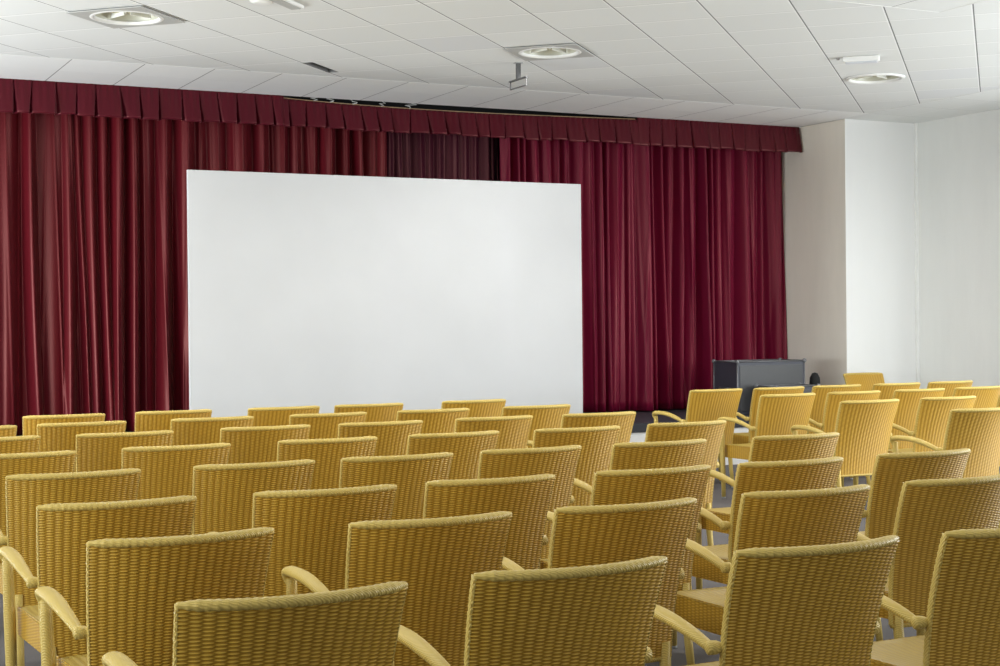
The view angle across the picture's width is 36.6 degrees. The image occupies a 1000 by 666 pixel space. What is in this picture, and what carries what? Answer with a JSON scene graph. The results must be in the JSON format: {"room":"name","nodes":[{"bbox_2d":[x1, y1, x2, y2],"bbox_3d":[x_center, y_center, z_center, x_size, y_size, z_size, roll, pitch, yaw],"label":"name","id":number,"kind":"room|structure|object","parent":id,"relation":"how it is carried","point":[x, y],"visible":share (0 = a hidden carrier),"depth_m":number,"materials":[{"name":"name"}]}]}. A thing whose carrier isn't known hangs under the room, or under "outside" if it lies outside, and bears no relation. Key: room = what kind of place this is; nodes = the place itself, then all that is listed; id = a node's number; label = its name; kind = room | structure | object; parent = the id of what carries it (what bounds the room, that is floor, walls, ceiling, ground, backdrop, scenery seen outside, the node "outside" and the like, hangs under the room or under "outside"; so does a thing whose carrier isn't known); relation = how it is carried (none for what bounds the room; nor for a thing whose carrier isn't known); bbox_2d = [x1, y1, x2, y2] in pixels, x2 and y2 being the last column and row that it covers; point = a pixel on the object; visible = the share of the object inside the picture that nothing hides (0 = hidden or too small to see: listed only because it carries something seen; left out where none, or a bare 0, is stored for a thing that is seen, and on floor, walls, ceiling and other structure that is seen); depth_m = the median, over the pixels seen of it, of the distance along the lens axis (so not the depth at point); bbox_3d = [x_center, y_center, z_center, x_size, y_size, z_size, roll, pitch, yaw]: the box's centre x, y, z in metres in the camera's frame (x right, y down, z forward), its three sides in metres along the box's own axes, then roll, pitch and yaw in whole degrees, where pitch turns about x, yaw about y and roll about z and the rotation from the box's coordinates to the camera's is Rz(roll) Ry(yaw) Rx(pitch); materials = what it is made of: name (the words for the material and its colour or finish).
{"room":"auditorium","nodes":[
{"label":"auditorium","id":0,"kind":"room"},
{"bbox_2d":[18,408,748,435],"bbox_3d":[-2.638,1.167,13.963,13.020,0.460,1.930,-1,0,-27],"label":"floor","id":1,"kind":"structure","parent":0,"point":[641,416],"depth_m":16.02,"materials":[{"name":"grey carpet"}]},
{"bbox_2d":[0,112,386,435],"bbox_3d":[-4.934,-0.628,13.560,8.507,3.152,0.259,-1,0,-27],"label":"stage curtain","id":2,"kind":"object","parent":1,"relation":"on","point":[94,249],"visible":0.53,"depth_m":14.19,"materials":[{"name":"red fabric"}]},
{"bbox_2d":[630,427,748,464],"bbox_3d":[-2.201,1.212,13.098,13.020,0.375,0.008,-1,0,-27],"label":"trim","id":3,"kind":"structure","parent":1,"relation":"attached to","point":[639,436],"depth_m":15.36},
{"bbox_2d":[631,419,748,432],"bbox_3d":[-2.201,0.980,13.091,13.020,0.089,0.020,-1,0,-27],"label":"trim","id":4,"kind":"structure","parent":1,"relation":"attached to","point":[637,427],"depth_m":14.90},
{"bbox_2d":[712,358,805,414],"bbox_3d":[2.808,0.573,16.435,0.954,0.589,0.477,-1,0,-27],"label":"equipment case","id":5,"kind":"object","parent":1,"relation":"on","point":[727,374],"visible":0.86,"depth_m":16.22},
{"bbox_2d":[755,382,819,392],"bbox_3d":[3.047,0.702,16.024,0.608,0.332,0.367,-1,0,-27],"label":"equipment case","id":6,"kind":"object","parent":1,"relation":"on","point":[808,387],"visible":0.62,"depth_m":15.96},
{"bbox_2d":[283,96,637,410],"bbox_3d":[-2.862,-0.696,14.982,13.580,4.176,0.100,-1,0,-27],"label":"wall","id":7,"kind":"structure","parent":0,"point":[362,102],"depth_m":16.17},
{"bbox_2d":[387,132,497,180],"bbox_3d":[-0.643,-0.686,15.958,1.427,3.151,0.136,-1,0,-27],"label":"stage curtain","id":8,"kind":"object","parent":7,"relation":"hanging from","point":[413,155],"visible":0.12,"depth_m":15.99,"materials":[{"name":"fabric"}]},
{"bbox_2d":[0,0,999,126],"bbox_3d":[1.597,-2.272,7.164,14.550,0.001,16.570,-1,0,-27],"label":"ceiling","id":9,"kind":"structure","parent":0,"point":[774,54],"depth_m":12.35,"materials":[{"name":"tile"}]},
{"bbox_2d":[66,6,184,28],"bbox_3d":[-2.657,-2.313,10.774,0.596,0.150,0.596,0,0,18],"label":"ceiling light","id":10,"kind":"object","parent":9,"relation":"attached to","point":[136,16],"visible":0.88,"depth_m":10.88,"materials":[{"name":"white plastic"}]},
{"bbox_2d":[249,0,273,4],"bbox_3d":[-1.615,-2.247,10.262,0.170,0.032,0.170,-1,0,-27],"label":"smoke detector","id":11,"kind":"object","parent":9,"relation":"attached to","point":[256,2],"visible":0.98,"depth_m":10.23,"materials":[{"name":"white plastic"}]},
{"bbox_2d":[270,0,303,9],"bbox_3d":[-1.461,-2.248,10.296,0.100,0.032,0.400,0,0,18],"label":"recessed light","id":12,"kind":"object","parent":9,"relation":"in","point":[290,4],"visible":1,"depth_m":10.32,"materials":[{"name":"white plastic"}]},
{"bbox_2d":[303,62,336,72],"bbox_3d":[-1.543,-2.343,13.018,0.100,0.120,0.540,0,0,18],"label":"ceiling vent","id":13,"kind":"object","parent":9,"relation":"in","point":[311,64],"visible":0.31,"depth_m":13.13,"materials":[{"name":"black metal"}]},
{"bbox_2d":[0,78,801,152],"bbox_3d":[-2.563,-2.138,14.328,13.463,0.335,0.120,-1,0,-27],"label":"curtain pelmet","id":14,"kind":"object","parent":9,"relation":"attached to","point":[16,95],"visible":1,"depth_m":14.94,"materials":[{"name":"fabric"}]},
{"bbox_2d":[2,54,867,113],"bbox_3d":[-2.059,-2.280,13.223,13.470,0.006,0.006,-1,0,-27],"label":"trim","id":15,"kind":"structure","parent":9,"relation":"attached to","point":[2,54],"depth_m":13.80,"materials":[{"name":"white metal"}]},
{"bbox_2d":[509,62,527,89],"bbox_3d":[0.156,-2.191,12.864,0.060,0.214,0.310,-1,0,-27],"label":"bracket","id":16,"kind":"object","parent":9,"relation":"hanging from","point":[518,64],"visible":1,"depth_m":12.85,"materials":[{"name":"grey metal"}]},
{"bbox_2d":[504,43,594,60],"bbox_3d":[0.406,-2.354,12.332,0.596,0.150,0.596,0,0,18],"label":"ceiling light","id":17,"kind":"object","parent":9,"relation":"attached to","point":[562,51],"visible":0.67,"depth_m":12.44,"materials":[{"name":"white plastic"}]},
{"bbox_2d":[499,137,787,411],"bbox_3d":[1.663,-0.715,16.874,3.676,3.152,0.254,-1,0,-27],"label":"stage curtain","id":18,"kind":"object","parent":9,"relation":"hanging from","point":[682,248],"visible":0.71,"depth_m":17.02,"materials":[{"name":"red fabric"}]},
{"bbox_2d":[836,55,879,64],"bbox_3d":[3.011,-2.297,12.736,0.356,0.056,0.090,0,0,18],"label":"emergency light","id":19,"kind":"object","parent":9,"relation":"attached to","point":[870,58],"visible":1,"depth_m":12.70,"materials":[{"name":"white plastic"}]},
{"bbox_2d":[845,60,876,64],"bbox_3d":[3.038,-2.275,12.728,0.260,0.012,0.070,0,0,18],"label":"diffuser","id":20,"kind":"object","parent":19,"relation":"attached to","point":[847,62],"depth_m":12.70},
{"bbox_2d":[846,73,904,83],"bbox_3d":[3.434,-2.394,13.849,0.532,0.150,0.532,-1,0,-27],"label":"ceiling light","id":21,"kind":"object","parent":9,"relation":"attached to","point":[873,78],"visible":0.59,"depth_m":13.98,"materials":[{"name":"white plastic"}]},
{"bbox_2d":[827,0,938,12],"bbox_3d":[-1.459,-2.253,8.587,10.370,0.005,0.012,-1,0,-27],"label":"trim","id":22,"kind":"structure","parent":9,"relation":"attached to","point":[827,0],"depth_m":10.69,"materials":[{"name":"white metal"}]},
{"bbox_2d":[868,88,999,113],"bbox_3d":[7.406,-2.345,9.401,0.008,0.006,15.340,-1,0,-27],"label":"trim","id":23,"kind":"structure","parent":9,"relation":"attached to","point":[998,88],"depth_m":15.33,"materials":[{"name":"white metal"}]},
{"bbox_2d":[939,0,985,12],"bbox_3d":[5.629,-2.304,6.038,0.012,0.005,10.930,-1,0,-27],"label":"trim","id":24,"kind":"structure","parent":9,"relation":"attached to","point":[983,0],"depth_m":10.71,"materials":[{"name":"white metal"}]},
{"bbox_2d":[0,464,999,665],"bbox_3d":[1.487,1.453,7.481,14.750,0.100,17.420,-1,0,-27],"label":"floor","id":25,"kind":"structure","parent":0,"point":[32,657],"depth_m":7.17,"materials":[{"name":"carpet"}]},
{"bbox_2d":[0,425,16,436],"bbox_3d":[-3.288,0.998,9.330,0.657,0.880,0.663,-1,0,-25],"label":"wicker armchair","id":26,"kind":"object","parent":25,"relation":"on","point":[5,430],"visible":0.03,"depth_m":9.18,"materials":[{"name":"yellow wicker"}]},
{"bbox_2d":[0,435,40,453],"bbox_3d":[-2.876,1.001,8.435,0.657,0.880,0.663,-1,0,-26],"label":"wicker armchair","id":27,"kind":"object","parent":25,"relation":"on","point":[29,443],"visible":0.11,"depth_m":8.24,"materials":[{"name":"yellow wicker"}]},
{"bbox_2d":[0,450,76,562],"bbox_3d":[-2.387,1.003,7.407,0.657,0.880,0.663,-1,0,-25],"label":"wicker armchair","id":28,"kind":"object","parent":25,"relation":"on","point":[62,461],"visible":0.15,"depth_m":7.17,"materials":[{"name":"yellow wicker"}]},
{"bbox_2d":[22,413,104,435],"bbox_3d":[-3.054,0.988,10.482,0.657,0.880,0.663,-1,0,-26],"label":"wicker armchair","id":29,"kind":"object","parent":25,"relation":"on","point":[30,422],"visible":0.09,"depth_m":10.18,"materials":[{"name":"yellow wicker"}]},
{"bbox_2d":[0,468,140,665],"bbox_3d":[-1.854,1.005,6.443,0.657,0.880,0.663,-1,0,-27],"label":"wicker armchair","id":30,"kind":"object","parent":25,"relation":"on","point":[24,492],"visible":0.23,"depth_m":6.19,"materials":[{"name":"yellow wicker"}]},
{"bbox_2d":[37,420,125,471],"bbox_3d":[-2.703,0.990,9.655,0.657,0.880,0.663,-1,0,-25],"label":"wicker armchair","id":31,"kind":"object","parent":25,"relation":"on","point":[54,436],"visible":0.11,"depth_m":9.36,"materials":[{"name":"yellow wicker"}]},
{"bbox_2d":[0,495,196,665],"bbox_3d":[-1.415,1.008,5.416,0.657,0.880,0.663,-1,0,-27],"label":"wicker armchair","id":32,"kind":"object","parent":25,"relation":"on","point":[63,531],"visible":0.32,"depth_m":5.18,"materials":[{"name":"yellow wicker"}]},
{"bbox_2d":[76,430,173,471],"bbox_3d":[-2.210,0.992,8.729,0.657,0.880,0.663,-1,0,-27],"label":"wicker armchair","id":33,"kind":"object","parent":25,"relation":"on","point":[95,451],"visible":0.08,"depth_m":8.45,"materials":[{"name":"yellow wicker"}]},
{"bbox_2d":[34,527,273,665],"bbox_3d":[-1.016,1.010,4.563,0.657,0.880,0.663,-1,0,-27],"label":"wicker armchair","id":34,"kind":"object","parent":25,"relation":"on","point":[134,585],"visible":0.65,"depth_m":4.32,"materials":[{"name":"yellow wicker"}]},
{"bbox_2d":[135,409,211,431],"bbox_3d":[-2.395,0.979,10.848,0.657,0.880,0.663,-1,0,-27],"label":"wicker armchair","id":35,"kind":"object","parent":25,"relation":"on","point":[144,420],"visible":0.11,"depth_m":10.55,"materials":[{"name":"yellow wicker"}]},
{"bbox_2d":[121,443,230,534],"bbox_3d":[-1.712,0.994,7.768,0.657,0.880,0.663,-1,0,-26],"label":"wicker armchair","id":36,"kind":"object","parent":25,"relation":"on","point":[166,471],"visible":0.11,"depth_m":7.51,"materials":[{"name":"yellow wicker"}]},
{"bbox_2d":[170,416,253,445],"bbox_3d":[-1.961,0.981,10.018,0.657,0.880,0.663,-1,0,-26],"label":"wicker armchair","id":37,"kind":"object","parent":25,"relation":"on","point":[187,431],"visible":0.11,"depth_m":9.73,"materials":[{"name":"yellow wicker"}]},
{"bbox_2d":[192,459,314,534],"bbox_3d":[-1.166,0.996,6.788,0.657,0.880,0.663,-1,0,-27],"label":"wicker armchair","id":38,"kind":"object","parent":25,"relation":"on","point":[223,492],"visible":0.17,"depth_m":6.52,"materials":[{"name":"yellow wicker"}]},
{"bbox_2d":[102,581,407,665],"bbox_3d":[-0.562,1.012,3.614,0.657,0.880,0.663,-1,0,-26],"label":"wicker armchair","id":39,"kind":"object","parent":25,"relation":"on","point":[360,626],"visible":1,"depth_m":3.35,"materials":[{"name":"yellow wicker"}]},
{"bbox_2d":[220,424,309,463],"bbox_3d":[-1.477,0.982,9.130,0.657,0.880,0.663,-1,0,-26],"label":"wicker armchair","id":40,"kind":"object","parent":25,"relation":"on","point":[254,444],"visible":0.14,"depth_m":8.86,"materials":[{"name":"yellow wicker"}]},
{"bbox_2d":[247,405,319,426],"bbox_3d":[-1.670,0.970,11.184,0.657,0.880,0.663,-1,0,-28],"label":"wicker armchair","id":41,"kind":"object","parent":25,"relation":"on","point":[263,416],"visible":0.1,"depth_m":10.89,"materials":[{"name":"yellow wicker"}]},
{"bbox_2d":[207,484,396,596],"bbox_3d":[-0.729,0.999,5.739,0.657,0.880,0.663,-1,0,-25],"label":"wicker armchair","id":42,"kind":"object","parent":25,"relation":"on","point":[310,527],"visible":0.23,"depth_m":5.50,"materials":[{"name":"yellow wicker"}]},
{"bbox_2d":[277,436,376,489],"bbox_3d":[-0.999,0.985,8.131,0.657,0.880,0.663,-1,0,-26],"label":"wicker armchair","id":43,"kind":"object","parent":25,"relation":"on","point":[327,454],"visible":0.15,"depth_m":7.88,"materials":[{"name":"yellow wicker"}]},
{"bbox_2d":[289,412,366,438],"bbox_3d":[-1.252,0.971,10.359,0.657,0.880,0.663,-1,0,-27],"label":"wicker armchair","id":44,"kind":"object","parent":25,"relation":"on","point":[322,425],"visible":0.14,"depth_m":10.08,"materials":[{"name":"yellow wicker"}]},
{"bbox_2d":[334,403,402,421],"bbox_3d":[-1.073,0.962,11.480,0.657,0.880,0.663,-1,0,-26],"label":"wicker armchair","id":45,"kind":"object","parent":25,"relation":"on","point":[382,412],"visible":0.13,"depth_m":11.22,"materials":[{"name":"yellow wicker"}]},
{"bbox_2d":[338,420,422,455],"bbox_3d":[-0.823,0.974,9.428,0.657,0.880,0.663,-1,0,-26],"label":"wicker armchair","id":46,"kind":"object","parent":25,"relation":"on","point":[392,436],"visible":0.13,"depth_m":9.18,"materials":[{"name":"yellow wicker"}]},
{"bbox_2d":[187,170,582,417],"bbox_3d":[-0.927,-0.004,13.571,3.790,2.775,0.075,-1,0,-27],"label":"projection screen","id":47,"kind":"object","parent":25,"relation":"on","point":[324,291],"visible":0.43,"depth_m":13.45,"materials":[{"name":"white fabric"}]},
{"bbox_2d":[339,452,452,519],"bbox_3d":[-0.562,0.988,7.090,0.657,0.880,0.663,-1,0,-26],"label":"wicker armchair","id":48,"kind":"object","parent":25,"relation":"on","point":[410,473],"visible":0.12,"depth_m":6.84,"materials":[{"name":"yellow wicker"}]},
{"bbox_2d":[281,511,511,665],"bbox_3d":[-0.308,1.001,4.896,0.657,0.880,0.663,-1,0,-26],"label":"wicker armchair","id":49,"kind":"object","parent":25,"relation":"on","point":[437,558],"visible":0.45,"depth_m":4.68,"materials":[{"name":"yellow wicker"}]},
{"bbox_2d":[396,408,469,433],"bbox_3d":[-0.562,0.962,10.703,0.657,0.880,0.663,-1,0,-27],"label":"wicker armchair","id":50,"kind":"object","parent":25,"relation":"on","point":[434,420],"visible":0.12,"depth_m":10.44,"materials":[{"name":"yellow wicker"}]},
{"bbox_2d":[406,430,498,479],"bbox_3d":[-0.354,0.976,8.460,0.657,0.880,0.663,-1,0,-27],"label":"wicker armchair","id":51,"kind":"object","parent":25,"relation":"on","point":[466,447],"visible":0.12,"depth_m":8.22,"materials":[{"name":"yellow wicker"}]},
{"bbox_2d":[441,399,505,417],"bbox_3d":[-0.302,0.951,11.897,0.657,0.880,0.663,-1,0,-27],"label":"wicker armchair","id":52,"kind":"object","parent":25,"relation":"on","point":[490,407],"visible":0.14,"depth_m":11.64,"materials":[{"name":"yellow wicker"}]},
{"bbox_2d":[423,474,554,569],"bbox_3d":[-0.129,0.991,6.058,0.657,0.880,0.663,-1,0,-25],"label":"wicker armchair","id":53,"kind":"object","parent":25,"relation":"on","point":[527,498],"visible":0.19,"depth_m":5.82,"materials":[{"name":"yellow wicker"}]},
{"bbox_2d":[454,415,532,448],"bbox_3d":[-0.138,0.965,9.812,0.657,0.880,0.663,-1,0,-27],"label":"wicker armchair","id":54,"kind":"object","parent":25,"relation":"on","point":[514,431],"visible":0.2,"depth_m":9.58,"materials":[{"name":"yellow wicker"}]},
{"bbox_2d":[477,445,581,559],"bbox_3d":[0.044,0.980,7.420,0.657,0.880,0.663,-1,0,-28],"label":"wicker armchair","id":55,"kind":"object","parent":25,"relation":"on","point":[560,461],"visible":0.22,"depth_m":7.17,"materials":[{"name":"yellow wicker"}]},
{"bbox_2d":[393,556,666,665],"bbox_3d":[0.078,1.004,3.957,0.657,0.880,0.663,-1,0,-26],"label":"wicker armchair","id":56,"kind":"object","parent":25,"relation":"on","point":[595,615],"visible":0.97,"depth_m":3.70,"materials":[{"name":"yellow wicker"}]},
{"bbox_2d":[501,404,570,447],"bbox_3d":[0.164,0.953,11.069,0.657,0.880,0.663,-1,0,-26],"label":"wicker armchair","id":57,"kind":"object","parent":25,"relation":"on","point":[544,416],"visible":0.16,"depth_m":10.82,"materials":[{"name":"yellow wicker"}]},
{"bbox_2d":[532,425,619,505],"bbox_3d":[0.341,0.967,8.767,0.657,0.880,0.663,-1,0,-25],"label":"wicker armchair","id":58,"kind":"object","parent":25,"relation":"on","point":[596,443],"visible":0.23,"depth_m":8.56,"materials":[{"name":"yellow wicker"}]},
{"bbox_2d":[527,411,635,447],"bbox_3d":[0.553,0.956,10.123,0.657,0.880,0.663,-1,0,-25],"label":"wicker armchair","id":59,"kind":"object","parent":25,"relation":"on","point":[625,420],"visible":0.1,"depth_m":9.85,"materials":[{"name":"yellow wicker"}]},
{"bbox_2d":[501,497,696,665],"bbox_3d":[0.315,0.992,5.210,0.657,0.880,0.663,-1,0,-27],"label":"wicker armchair","id":60,"kind":"object","parent":25,"relation":"on","point":[597,534],"visible":0.31,"depth_m":4.96,"materials":[{"name":"yellow wicker"}]},
{"bbox_2d":[539,464,710,664],"bbox_3d":[0.527,0.982,6.373,0.657,0.880,0.663,-1,0,-25],"label":"wicker armchair","id":61,"kind":"object","parent":25,"relation":"on","point":[610,487],"visible":0.22,"depth_m":6.11,"materials":[{"name":"yellow wicker"}]},
{"bbox_2d":[573,438,706,589],"bbox_3d":[0.694,0.971,7.740,0.657,0.880,0.663,-1,0,-27],"label":"wicker armchair","id":62,"kind":"object","parent":25,"relation":"on","point":[680,453],"visible":0.15,"depth_m":7.46,"materials":[{"name":"yellow wicker"}]},
{"bbox_2d":[645,420,725,545],"bbox_3d":[1.004,0.958,9.143,0.657,0.880,0.663,-1,0,-26],"label":"wicker armchair","id":63,"kind":"object","parent":25,"relation":"on","point":[712,431],"visible":0.22,"depth_m":8.92,"materials":[{"name":"yellow wicker"}]},
{"bbox_2d":[652,388,742,487],"bbox_3d":[1.770,0.921,13.319,0.657,0.880,0.663,-1,0,-27],"label":"wicker armchair","id":64,"kind":"object","parent":25,"relation":"on","point":[709,404],"visible":0.35,"depth_m":13.09,"materials":[{"name":"yellow wicker"}]},
{"bbox_2d":[672,456,843,648],"bbox_3d":[1.144,0.974,6.676,0.657,0.880,0.663,-1,0,-26],"label":"wicker armchair","id":65,"kind":"object","parent":25,"relation":"on","point":[821,473],"visible":0.23,"depth_m":6.42,"materials":[{"name":"yellow wicker"}]},
{"bbox_2d":[718,386,804,481],"bbox_3d":[2.369,0.914,13.604,0.657,0.880,0.663,-1,0,-26],"label":"wicker armchair","id":66,"kind":"object","parent":25,"relation":"on","point":[738,438],"visible":0.32,"depth_m":13.35,"materials":[{"name":"yellow wicker"}]},
{"bbox_2d":[718,393,815,497],"bbox_3d":[2.216,0.924,12.392,0.657,0.880,0.663,-1,0,-27],"label":"wicker armchair","id":67,"kind":"object","parent":25,"relation":"on","point":[776,413],"visible":0.44,"depth_m":12.17,"materials":[{"name":"yellow wicker"}]},
{"bbox_2d":[695,432,839,588],"bbox_3d":[1.446,0.961,8.095,0.657,0.880,0.663,-1,0,-25],"label":"wicker armchair","id":68,"kind":"object","parent":25,"relation":"on","point":[763,448],"visible":0.2,"depth_m":7.84,"materials":[{"name":"yellow wicker"}]},
{"bbox_2d":[674,484,870,634],"bbox_3d":[0.992,0.983,5.577,0.657,0.880,0.663,-1,0,-25],"label":"wicker armchair","id":69,"kind":"object","parent":25,"relation":"on","point":[787,518],"visible":0.36,"depth_m":5.33,"materials":[{"name":"yellow wicker"}]},
{"bbox_2d":[653,535,899,665],"bbox_3d":[0.754,0.995,4.279,0.657,0.880,0.663,-1,0,-27],"label":"wicker armchair","id":70,"kind":"object","parent":25,"relation":"on","point":[814,605],"visible":0.97,"depth_m":4.04,"materials":[{"name":"yellow wicker"}]},
{"bbox_2d":[809,372,819,384],"bbox_3d":[3.459,0.876,16.613,0.124,0.888,0.124,-1,0,-27],"label":"tube","id":71,"kind":"object","parent":25,"relation":"on","point":[814,378],"visible":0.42,"depth_m":16.57,"materials":[{"name":"black plastic"}]},
{"bbox_2d":[807,384,860,478],"bbox_3d":[2.951,0.906,13.930,0.657,0.880,0.663,-1,0,-27],"label":"wicker armchair","id":72,"kind":"object","parent":25,"relation":"on","point":[821,391],"visible":0.16,"depth_m":13.65,"materials":[{"name":"yellow wicker"}]},
{"bbox_2d":[809,390,880,486],"bbox_3d":[2.820,0.916,12.703,0.657,0.880,0.663,-1,0,-27],"label":"wicker armchair","id":73,"kind":"object","parent":25,"relation":"on","point":[833,399],"visible":0.17,"depth_m":12.43,"materials":[{"name":"yellow wicker"}]},
{"bbox_2d":[791,399,899,486],"bbox_3d":[2.620,0.927,11.347,0.657,0.880,0.663,-1,0,-26],"label":"wicker armchair","id":74,"kind":"object","parent":25,"relation":"on","point":[864,427],"visible":0.62,"depth_m":11.14,"materials":[{"name":"yellow wicker"}]},
{"bbox_2d":[843,372,884,390],"bbox_3d":[4.097,0.877,16.413,0.657,0.880,0.663,-1,0,-27],"label":"wicker armchair","id":75,"kind":"object","parent":25,"relation":"on","point":[866,380],"visible":0.15,"depth_m":16.66,"materials":[{"name":"yellow wicker"}]},
{"bbox_2d":[872,382,920,399],"bbox_3d":[3.573,0.898,14.213,0.657,0.880,0.663,-1,0,-26],"label":"wicker armchair","id":76,"kind":"object","parent":25,"relation":"on","point":[887,390],"visible":0.09,"depth_m":13.90,"materials":[{"name":"yellow wicker"}]},
{"bbox_2d":[859,448,970,640],"bbox_3d":[1.806,0.965,7.028,0.657,0.880,0.663,-1,0,-27],"label":"wicker armchair","id":77,"kind":"object","parent":25,"relation":"on","point":[890,470],"visible":0.22,"depth_m":6.76,"materials":[{"name":"yellow wicker"}]},
{"bbox_2d":[889,388,944,448],"bbox_3d":[3.452,0.907,13.027,0.657,0.880,0.663,-1,0,-26],"label":"wicker armchair","id":78,"kind":"object","parent":25,"relation":"on","point":[906,412],"visible":0.19,"depth_m":12.77,"materials":[{"name":"yellow wicker"}]},
{"bbox_2d":[856,474,999,638],"bbox_3d":[1.624,0.975,5.908,0.657,0.880,0.663,-1,0,-28],"label":"wicker armchair","id":79,"kind":"object","parent":25,"relation":"on","point":[926,509],"visible":0.44,"depth_m":5.66,"materials":[{"name":"yellow wicker"}]},
{"bbox_2d":[888,395,975,452],"bbox_3d":[3.306,0.918,11.717,0.657,0.880,0.663,-1,0,-26],"label":"wicker armchair","id":80,"kind":"object","parent":25,"relation":"on","point":[932,414],"visible":0.28,"depth_m":11.46,"materials":[{"name":"yellow wicker"}]},
{"bbox_2d":[870,528,999,665],"bbox_3d":[1.390,0.986,4.585,0.657,0.880,0.663,-1,0,-26],"label":"wicker armchair","id":81,"kind":"object","parent":25,"relation":"on","point":[961,624],"visible":0.84,"depth_m":4.33,"materials":[{"name":"yellow wicker"}]},
{"bbox_2d":[890,407,999,527],"bbox_3d":[3.088,0.930,10.234,0.657,0.880,0.663,-1,0,-27],"label":"wicker armchair","id":82,"kind":"object","parent":25,"relation":"on","point":[977,430],"visible":0.43,"depth_m":10.01,"materials":[{"name":"yellow wicker"}]},
{"bbox_2d":[927,380,972,396],"bbox_3d":[4.160,0.890,14.530,0.657,0.880,0.663,-1,0,-27],"label":"wicker armchair","id":83,"kind":"object","parent":25,"relation":"on","point":[949,386],"visible":0.1,"depth_m":14.23,"materials":[{"name":"yellow wicker"}]},
{"bbox_2d":[953,386,999,407],"bbox_3d":[4.058,0.899,13.358,0.657,0.880,0.663,-1,0,-26],"label":"wicker armchair","id":84,"kind":"object","parent":25,"relation":"on","point":[986,396],"visible":0.13,"depth_m":13.10,"materials":[{"name":"yellow wicker"}]},
{"bbox_2d":[996,396,999,465],"bbox_3d":[4.012,0.909,12.052,0.657,0.880,0.663,-1,0,-26],"label":"wicker armchair","id":85,"kind":"object","parent":25,"relation":"on","point":[998,401],"visible":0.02,"depth_m":11.73,"materials":[{"name":"yellow wicker"}]},
{"bbox_2d":[781,119,915,384],"bbox_3d":[3.957,-0.530,17.566,1.020,3.676,1.420,-1,0,-27],"label":"wall pier","id":86,"kind":"object","parent":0,"point":[848,195],"visible":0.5,"depth_m":16.98,"materials":[{"name":"white paint"}]},
{"bbox_2d":[918,109,999,388],"bbox_3d":[8.010,-0.521,10.762,0.100,3.676,17.220,-1,0,-27],"label":"wall","id":87,"kind":"structure","parent":0,"point":[959,156],"depth_m":16.54,"materials":[{"name":"grey paint"}]},
{"bbox_2d":[914,123,919,388],"bbox_3d":[4.725,-0.534,17.146,0.045,3.676,0.040,-1,0,-27],"label":"trim","id":88,"kind":"structure","parent":87,"relation":"attached to","point":[916,209],"depth_m":17.12,"materials":[{"name":"white paint"}]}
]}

